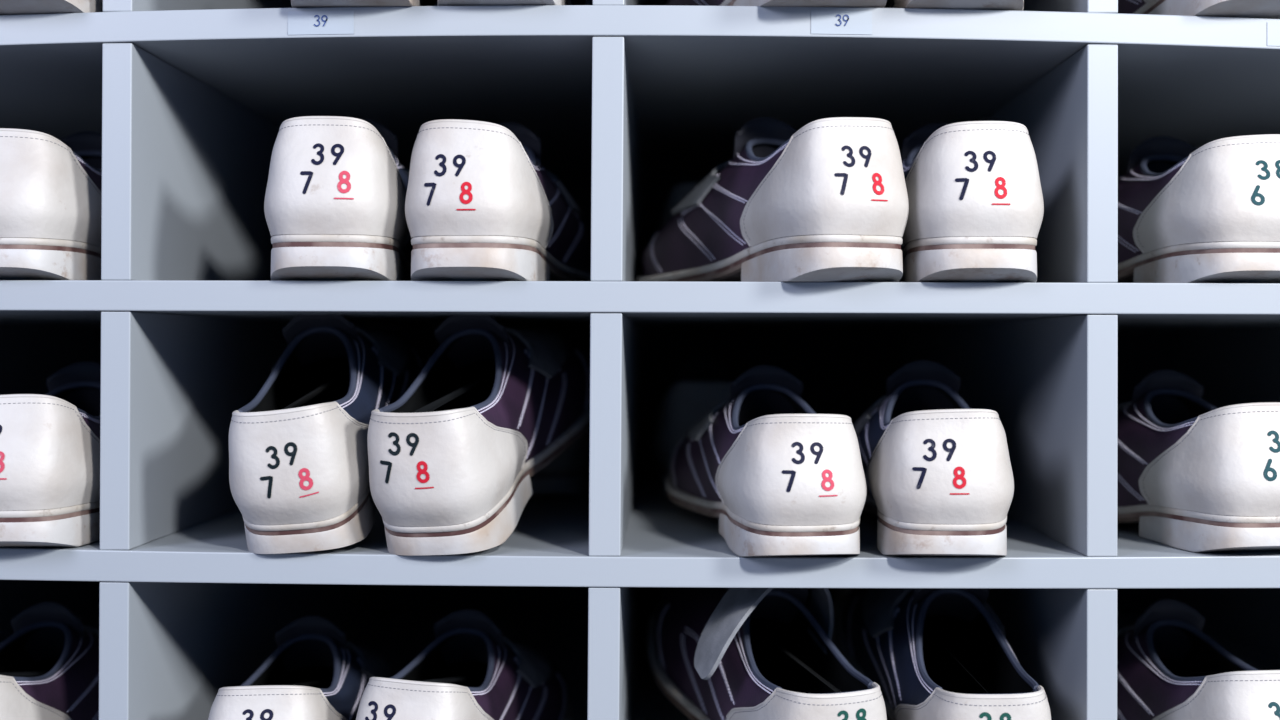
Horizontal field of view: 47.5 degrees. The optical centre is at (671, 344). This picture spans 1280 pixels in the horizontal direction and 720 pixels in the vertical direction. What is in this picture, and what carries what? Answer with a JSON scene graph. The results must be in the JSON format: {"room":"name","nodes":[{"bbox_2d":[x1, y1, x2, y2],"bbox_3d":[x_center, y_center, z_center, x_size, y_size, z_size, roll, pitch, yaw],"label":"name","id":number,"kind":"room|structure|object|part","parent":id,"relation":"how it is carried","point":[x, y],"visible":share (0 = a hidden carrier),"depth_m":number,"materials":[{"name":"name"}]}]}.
{"room":"bowling alley","nodes":[
{"label":"bowling alley","id":0,"kind":"room"},
{"bbox_2d":[654,382,730,465],"bbox_3d":[0.025,0.058,1.074,0.076,0.063,0.084,0,0,0],"label":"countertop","id":1,"kind":"structure","parent":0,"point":[681,408],"depth_m":1.04,"materials":[{"name":"leather"}]},
{"bbox_2d":[831,588,851,646],"bbox_3d":[0.151,0.200,1.062,0.076,0.064,0.084,0,0,0],"label":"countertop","id":2,"kind":"structure","parent":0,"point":[845,592],"depth_m":1.05,"materials":[{"name":"leather"}]},
{"bbox_2d":[894,685,1050,719],"bbox_3d":[0.161,0.198,0.762,0.076,0.063,0.084,0,15,-2],"label":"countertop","id":3,"kind":"structure","parent":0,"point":[937,708],"depth_m":0.73,"materials":[{"name":"white leather"}]},
{"bbox_3d":[-0.017,0.346,-0.150,5.000,0.144,3.200,0,0,0],"label":"floor","id":4,"kind":"structure","parent":0,"visible":0},
{"bbox_2d":[0,0,1279,719],"bbox_3d":[-0.032,-0.026,1.052,1.035,0.587,0.605,0,0,0],"label":"shoe rack","id":5,"kind":"object","parent":4,"relation":"on","point":[628,103],"visible":0.66,"depth_m":0.81,"materials":[{"name":"grey laminate"}]},
{"bbox_2d":[0,602,98,719],"bbox_3d":[-0.365,0.200,0.882,0.096,0.095,0.293,0,0,4],"label":"shoe","id":6,"kind":"object","parent":5,"relation":"on","point":[49,667],"visible":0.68,"depth_m":0.85,"materials":[{"name":"leather"}]},
{"bbox_2d":[0,675,71,719],"bbox_3d":[-0.374,0.198,0.778,0.076,0.060,0.084,0,0,4],"label":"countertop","id":7,"kind":"structure","parent":6,"relation":"on","point":[13,705],"depth_m":0.77,"materials":[{"name":"white leather"}]},
{"bbox_3d":[-0.348,0.202,0.879,0.052,0.074,0.288,0,0,4],"label":"panel","id":8,"kind":"part","parent":6,"relation":"part of","materials":[{"name":"leather"}]},
{"bbox_2d":[0,362,100,546],"bbox_3d":[-0.343,0.057,0.873,0.096,0.095,0.293,0,0,-2],"label":"shoe","id":9,"kind":"object","parent":5,"relation":"on","point":[50,442],"visible":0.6,"depth_m":0.74,"materials":[{"name":"leather"}]},
{"bbox_2d":[0,394,99,510],"bbox_3d":[-0.341,0.055,0.768,0.076,0.061,0.084,0,0,-2],"label":"shoe heel","id":10,"kind":"structure","parent":9,"relation":"on","point":[51,460],"depth_m":0.74,"materials":[{"name":"white leather"}]},
{"bbox_3d":[-0.325,0.059,0.872,0.052,0.074,0.287,0,0,-2],"label":"panel","id":11,"kind":"part","parent":9,"relation":"part of","materials":[{"name":"leather"}]},
{"bbox_2d":[0,128,101,279],"bbox_3d":[-0.345,-0.080,0.880,0.096,0.093,0.294,0,0,0],"label":"shoe","id":12,"kind":"object","parent":5,"relation":"on","point":[51,187],"visible":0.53,"depth_m":0.75,"materials":[{"name":"leather"}]},
{"bbox_3d":[-0.327,-0.079,0.879,0.052,0.072,0.288,0,0,0],"label":"panel","id":13,"kind":"part","parent":12,"relation":"part of","materials":[{"name":"leather"}]},
{"bbox_2d":[0,0,102,14],"bbox_3d":[-0.341,-0.221,0.871,0.096,0.100,0.293,0,0,-3],"label":"shoe","id":14,"kind":"object","parent":5,"relation":"on","point":[7,7],"visible":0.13,"depth_m":0.75,"materials":[{"name":"leather"}]},
{"bbox_2d":[208,615,398,719],"bbox_3d":[-0.216,0.205,0.881,0.092,0.090,0.294,0,0,-1],"label":"shoe","id":15,"kind":"object","parent":5,"relation":"on","point":[313,673],"visible":0.89,"depth_m":0.84,"materials":[{"name":"leather"}]},
{"bbox_2d":[208,685,347,719],"bbox_3d":[-0.213,0.204,0.776,0.072,0.057,0.084,0,0,-1],"label":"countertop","id":16,"kind":"structure","parent":15,"relation":"on","point":[308,704],"depth_m":0.75,"materials":[{"name":"white leather"}]},
{"bbox_3d":[-0.195,0.207,0.880,0.040,0.069,0.287,0,0,-1],"label":"panel","id":17,"kind":"part","parent":15,"relation":"part of","materials":[{"name":"blue leather"}]},
{"bbox_2d":[229,314,429,553],"bbox_3d":[-0.203,0.043,0.873,0.093,0.130,0.288,0,0,2],"label":"shoe","id":18,"kind":"object","parent":5,"relation":"on","point":[299,463],"visible":0.89,"depth_m":0.75,"materials":[{"name":"leather"}]},
{"bbox_2d":[229,401,368,524],"bbox_3d":[-0.197,0.052,0.766,0.073,0.062,0.084,-4,19,-1],"label":"shoe heel","id":19,"kind":"structure","parent":18,"relation":"on","point":[334,449],"depth_m":0.73,"materials":[{"name":"white leather"}]},
{"bbox_3d":[-0.180,0.020,0.864,0.042,0.078,0.287,-4,19,-1],"label":"panel","id":20,"kind":"part","parent":18,"relation":"part of","materials":[{"name":"blue leather"}]},
{"bbox_2d":[264,116,412,280],"bbox_3d":[-0.184,-0.083,0.877,0.093,0.100,0.293,0,0,-2],"label":"shoe","id":21,"kind":"object","parent":5,"relation":"on","point":[336,190],"visible":0.8,"depth_m":0.74,"materials":[{"name":"leather"}]},
{"bbox_3d":[-0.162,-0.082,0.876,0.042,0.078,0.288,0,0,-2],"label":"panel","id":22,"kind":"part","parent":21,"relation":"part of","materials":[{"name":"blue leather"}]},
{"bbox_2d":[291,0,437,7],"bbox_3d":[-0.172,-0.225,0.865,0.092,0.100,0.293,0,0,-3],"label":"shoe","id":23,"kind":"object","parent":5,"relation":"on","point":[294,3],"visible":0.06,"depth_m":0.75,"materials":[{"name":"leather"}]},
{"bbox_3d":[-0.151,-0.223,0.864,0.040,0.078,0.288,0,0,-3],"label":"panel","id":24,"kind":"part","parent":23,"relation":"part of","materials":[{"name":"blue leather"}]},
{"bbox_2d":[356,609,572,719],"bbox_3d":[-0.116,0.203,0.877,0.091,0.095,0.294,0,0,4],"label":"shoe","id":25,"kind":"object","parent":5,"relation":"on","point":[470,671],"visible":1,"depth_m":0.85,"materials":[{"name":"leather"}]},
{"bbox_2d":[356,677,493,719],"bbox_3d":[-0.133,0.201,0.774,0.072,0.058,0.084,4,1,8],"label":"shoe heel","id":26,"kind":"structure","parent":25,"relation":"on","point":[447,703],"depth_m":0.74,"materials":[{"name":"white leather"}]},
{"bbox_3d":[-0.101,0.205,0.873,0.050,0.071,0.287,4,1,8],"label":"panel","id":27,"kind":"part","parent":25,"relation":"part of","materials":[{"name":"leather"}]},
{"bbox_2d":[367,315,589,555],"bbox_3d":[-0.100,0.043,0.870,0.093,0.130,0.289,0,0,6],"label":"shoe","id":28,"kind":"object","parent":5,"relation":"on","point":[453,460],"visible":1,"depth_m":0.77,"materials":[{"name":"leather"}]},
{"bbox_2d":[367,407,527,526],"bbox_3d":[-0.123,0.053,0.765,0.073,0.062,0.084,-3,19,9],"label":"shoe heel","id":29,"kind":"structure","parent":28,"relation":"on","point":[472,465],"depth_m":0.73,"materials":[{"name":"white leather"}]},
{"bbox_3d":[-0.089,0.021,0.859,0.051,0.078,0.287,-3,19,9],"label":"panel","id":30,"kind":"part","parent":28,"relation":"part of","materials":[{"name":"leather"}]},
{"bbox_2d":[405,119,590,280],"bbox_3d":[-0.095,-0.082,0.877,0.092,0.098,0.294,0,0,5],"label":"shoe","id":31,"kind":"object","parent":5,"relation":"on","point":[481,204],"visible":0.97,"depth_m":0.74,"materials":[{"name":"leather"}]},
{"bbox_2d":[405,119,553,248],"bbox_3d":[-0.105,-0.084,0.773,0.073,0.063,0.084,0,0,4],"label":"shoe heel","id":32,"kind":"structure","parent":31,"relation":"on","point":[509,199],"depth_m":0.74,"materials":[{"name":"white leather"}]},
{"bbox_3d":[-0.078,-0.081,0.874,0.050,0.076,0.288,0,0,5],"label":"panel","id":33,"kind":"part","parent":31,"relation":"part of","materials":[{"name":"leather"}]},
{"bbox_2d":[438,0,592,5],"bbox_3d":[-0.087,-0.226,0.871,0.092,0.100,0.293,0,0,1],"label":"shoe","id":34,"kind":"object","parent":5,"relation":"on","point":[440,2],"visible":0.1,"depth_m":0.75,"materials":[{"name":"leather"}]},
{"bbox_3d":[-0.070,-0.224,0.869,0.050,0.078,0.288,0,0,1],"label":"panel","id":35,"kind":"part","parent":34,"relation":"part of","materials":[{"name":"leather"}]},
{"bbox_2d":[530,429,588,497],"bbox_3d":[-0.095,0.059,1.153,0.096,0.100,0.294,0,0,0],"label":"shoe","id":36,"kind":"object","parent":5,"relation":"on","point":[567,475],"visible":0.05,"depth_m":1.02,"materials":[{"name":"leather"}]},
{"bbox_3d":[-0.032,-0.026,1.352,1.028,0.587,0.004,0,0,0],"label":"panel","id":37,"kind":"part","parent":5,"relation":"part of","materials":[{"name":"grey wood"}]},
{"bbox_2d":[645,587,669,648],"bbox_3d":[0.026,0.202,1.166,0.096,0.100,0.293,0,0,0],"label":"shoe","id":38,"kind":"object","parent":5,"relation":"on","point":[660,590],"visible":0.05,"depth_m":1.18,"materials":[{"name":"leather"}]},
{"bbox_3d":[0.008,0.203,1.164,0.052,0.078,0.288,0,0,0],"label":"panel","id":39,"kind":"part","parent":38,"relation":"part of","materials":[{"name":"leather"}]},
{"bbox_2d":[658,178,704,232],"bbox_3d":[0.024,-0.083,1.179,0.096,0.100,0.294,0,0,0],"label":"shoe","id":40,"kind":"object","parent":5,"relation":"on","point":[678,193],"visible":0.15,"depth_m":1.05,"materials":[{"name":"leather"}]},
{"bbox_2d":[642,357,730,494],"bbox_3d":[0.023,0.059,1.179,0.096,0.100,0.293,0,0,0],"label":"shoe","id":41,"kind":"object","parent":5,"relation":"on","point":[701,383],"visible":0.52,"depth_m":1.05,"materials":[{"name":"leather"}]},
{"bbox_3d":[0.006,0.061,1.177,0.052,0.078,0.287,0,0,0],"label":"panel","id":42,"kind":"part","parent":41,"relation":"part of","materials":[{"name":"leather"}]},
{"bbox_2d":[666,365,866,556],"bbox_3d":[0.047,0.061,0.871,0.094,0.098,0.295,0,0,-4],"label":"shoe","id":43,"kind":"object","parent":5,"relation":"on","point":[779,476],"visible":1,"depth_m":0.74,"materials":[{"name":"leather"}]},
{"bbox_3d":[0.031,0.057,0.867,0.050,0.067,0.288,0,0,-6],"label":"panel","id":44,"kind":"part","parent":43,"relation":"part of","materials":[{"name":"leather"}]},
{"bbox_2d":[715,414,866,525],"bbox_3d":[0.065,0.061,0.766,0.074,0.058,0.084,0,4,-7],"label":"shoe heel","id":45,"kind":"structure","parent":43,"relation":"on","point":[752,484],"depth_m":0.73,"materials":[{"name":"white leather"}]},
{"bbox_2d":[647,587,886,719],"bbox_3d":[0.045,0.184,0.868,0.096,0.136,0.293,0,0,-11],"label":"shoe","id":46,"kind":"object","parent":5,"relation":"on","point":[714,653],"visible":0.91,"depth_m":0.83,"materials":[{"name":"leather"}]},
{"bbox_3d":[0.033,0.176,0.857,0.052,0.079,0.288,0,14,-14],"label":"panel","id":47,"kind":"part","parent":46,"relation":"part of","materials":[{"name":"leather"}]},
{"bbox_2d":[726,682,886,719],"bbox_3d":[0.076,0.198,0.764,0.076,0.063,0.084,0,14,-14],"label":"shoe heel","id":48,"kind":"structure","parent":46,"relation":"on","point":[778,708],"depth_m":0.73,"materials":[{"name":"white leather"}]},
{"bbox_2d":[636,117,908,281],"bbox_3d":[0.049,-0.083,0.865,0.093,0.100,0.294,0,0,-20],"label":"shoe","id":49,"kind":"object","parent":5,"relation":"on","point":[825,200],"visible":0.98,"depth_m":0.74,"materials":[{"name":"leather"}]},
{"bbox_3d":[0.033,-0.081,0.858,0.051,0.078,0.288,0,0,-19],"label":"panel","id":50,"kind":"part","parent":49,"relation":"part of","materials":[{"name":"leather"}]},
{"bbox_2d":[740,117,908,246],"bbox_3d":[0.085,-0.085,0.767,0.073,0.063,0.084,0,0,-19],"label":"shoe heel","id":51,"kind":"structure","parent":49,"relation":"on","point":[801,196],"depth_m":0.73,"materials":[{"name":"white leather"}]},
{"bbox_2d":[668,0,886,7],"bbox_3d":[0.048,-0.225,0.859,0.092,0.100,0.293,0,0,-15],"label":"shoe","id":52,"kind":"object","parent":5,"relation":"on","point":[787,3],"visible":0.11,"depth_m":0.75,"materials":[{"name":"leather"}]},
{"bbox_3d":[0.032,-0.223,0.853,0.050,0.078,0.287,0,0,-15],"label":"panel","id":53,"kind":"part","parent":52,"relation":"part of","materials":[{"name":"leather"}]},
{"bbox_2d":[804,588,851,646],"bbox_3d":[0.153,0.202,1.166,0.096,0.100,0.293,0,0,0],"label":"shoe","id":54,"kind":"object","parent":5,"relation":"on","point":[837,594],"visible":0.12,"depth_m":1.07,"materials":[{"name":"leather"}]},
{"bbox_3d":[0.131,0.203,1.164,0.044,0.078,0.287,0,0,0],"label":"panel","id":55,"kind":"part","parent":54,"relation":"part of","materials":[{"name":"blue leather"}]},
{"bbox_2d":[853,360,1013,555],"bbox_3d":[0.153,0.059,0.872,0.094,0.101,0.295,0,0,0],"label":"shoe","id":56,"kind":"object","parent":5,"relation":"on","point":[938,472],"visible":0.89,"depth_m":0.73,"materials":[{"name":"leather"}]},
{"bbox_3d":[0.127,0.056,0.870,0.042,0.073,0.287,0,4,3],"label":"panel","id":57,"kind":"part","parent":56,"relation":"part of","materials":[{"name":"blue leather"}]},
{"bbox_2d":[866,409,1013,523],"bbox_3d":[0.142,0.060,0.766,0.074,0.060,0.084,0,4,3],"label":"shoe heel","id":58,"kind":"structure","parent":56,"relation":"on","point":[981,449],"depth_m":0.73,"materials":[{"name":"white leather"}]},
{"bbox_2d":[833,588,1050,719],"bbox_3d":[0.162,0.189,0.870,0.096,0.125,0.292,0,0,-5],"label":"shoe","id":59,"kind":"object","parent":5,"relation":"on","point":[931,653],"visible":0.87,"depth_m":0.85,"materials":[{"name":"leather"}]},
{"bbox_3d":[0.137,0.174,0.861,0.044,0.079,0.288,0,15,-2],"label":"panel","id":60,"kind":"part","parent":59,"relation":"part of","materials":[{"name":"blue leather"}]},
{"bbox_2d":[884,0,1023,10],"bbox_3d":[0.152,-0.224,0.871,0.092,0.100,0.293,0,0,0],"label":"shoe","id":61,"kind":"object","parent":5,"relation":"on","point":[1016,5],"visible":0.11,"depth_m":0.75,"materials":[{"name":"leather"}]},
{"bbox_3d":[0.131,-0.222,0.869,0.040,0.078,0.288,0,0,0],"label":"panel","id":62,"kind":"part","parent":61,"relation":"part of","materials":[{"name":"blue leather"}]},
{"bbox_2d":[898,121,1043,282],"bbox_3d":[0.156,-0.082,0.874,0.093,0.098,0.294,0,0,-2],"label":"shoe","id":63,"kind":"object","parent":5,"relation":"on","point":[974,191],"visible":0.75,"depth_m":0.74,"materials":[{"name":"leather"}]},
{"bbox_3d":[0.135,-0.080,0.872,0.042,0.076,0.288,0,0,-2],"label":"panel","id":64,"kind":"part","parent":63,"relation":"part of","materials":[{"name":"blue leather"}]},
{"bbox_2d":[1117,370,1279,551],"bbox_3d":[0.288,0.062,0.883,0.096,0.094,0.293,0,0,-8],"label":"shoe","id":65,"kind":"object","parent":5,"relation":"on","point":[1195,475],"visible":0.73,"depth_m":0.76,"materials":[{"name":"leather"}]},
{"bbox_3d":[0.271,0.063,0.879,0.052,0.073,0.288,0,0,-8],"label":"panel","id":66,"kind":"part","parent":65,"relation":"part of","materials":[{"name":"leather"}]},
{"bbox_2d":[1139,402,1279,515],"bbox_3d":[0.304,0.060,0.780,0.076,0.060,0.084,0,0,-8],"label":"shoe heel","id":67,"kind":"structure","parent":65,"relation":"on","point":[1218,468],"depth_m":0.75,"materials":[{"name":"white leather"}]},
{"bbox_2d":[1117,134,1279,282],"bbox_3d":[0.286,-0.078,0.882,0.096,0.092,0.293,0,0,-7],"label":"shoe","id":68,"kind":"object","parent":5,"relation":"on","point":[1209,213],"visible":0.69,"depth_m":0.75,"materials":[{"name":"leather"}]},
{"bbox_3d":[0.269,-0.076,0.878,0.052,0.071,0.287,0,0,-6],"label":"panel","id":69,"kind":"part","parent":68,"relation":"part of","materials":[{"name":"leather"}]},
{"bbox_2d":[1117,599,1279,719],"bbox_3d":[0.289,0.201,0.881,0.096,0.100,0.294,0,0,-9],"label":"shoe","id":70,"kind":"object","parent":5,"relation":"on","point":[1168,668],"visible":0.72,"depth_m":0.83,"materials":[{"name":"leather"}]},
{"bbox_3d":[0.272,0.203,0.876,0.052,0.078,0.288,0,0,-9],"label":"panel","id":71,"kind":"part","parent":70,"relation":"part of","materials":[{"name":"leather"}]},
{"bbox_2d":[1152,670,1279,719],"bbox_3d":[0.307,0.199,0.778,0.076,0.064,0.085,0,0,-9],"label":"shoe heel","id":72,"kind":"structure","parent":70,"relation":"on","point":[1220,699],"depth_m":0.75,"materials":[{"name":"white leather"}]},
{"bbox_2d":[1118,0,1279,18],"bbox_3d":[0.287,-0.219,0.876,0.096,0.100,0.293,0,0,-6],"label":"shoe","id":73,"kind":"object","parent":5,"relation":"on","point":[1266,9],"visible":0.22,"depth_m":0.75,"materials":[{"name":"leather"}]},
{"bbox_3d":[0.269,-0.217,0.872,0.052,0.078,0.288,0,0,-6],"label":"panel","id":74,"kind":"part","parent":73,"relation":"part of","materials":[{"name":"leather"}]}
]}

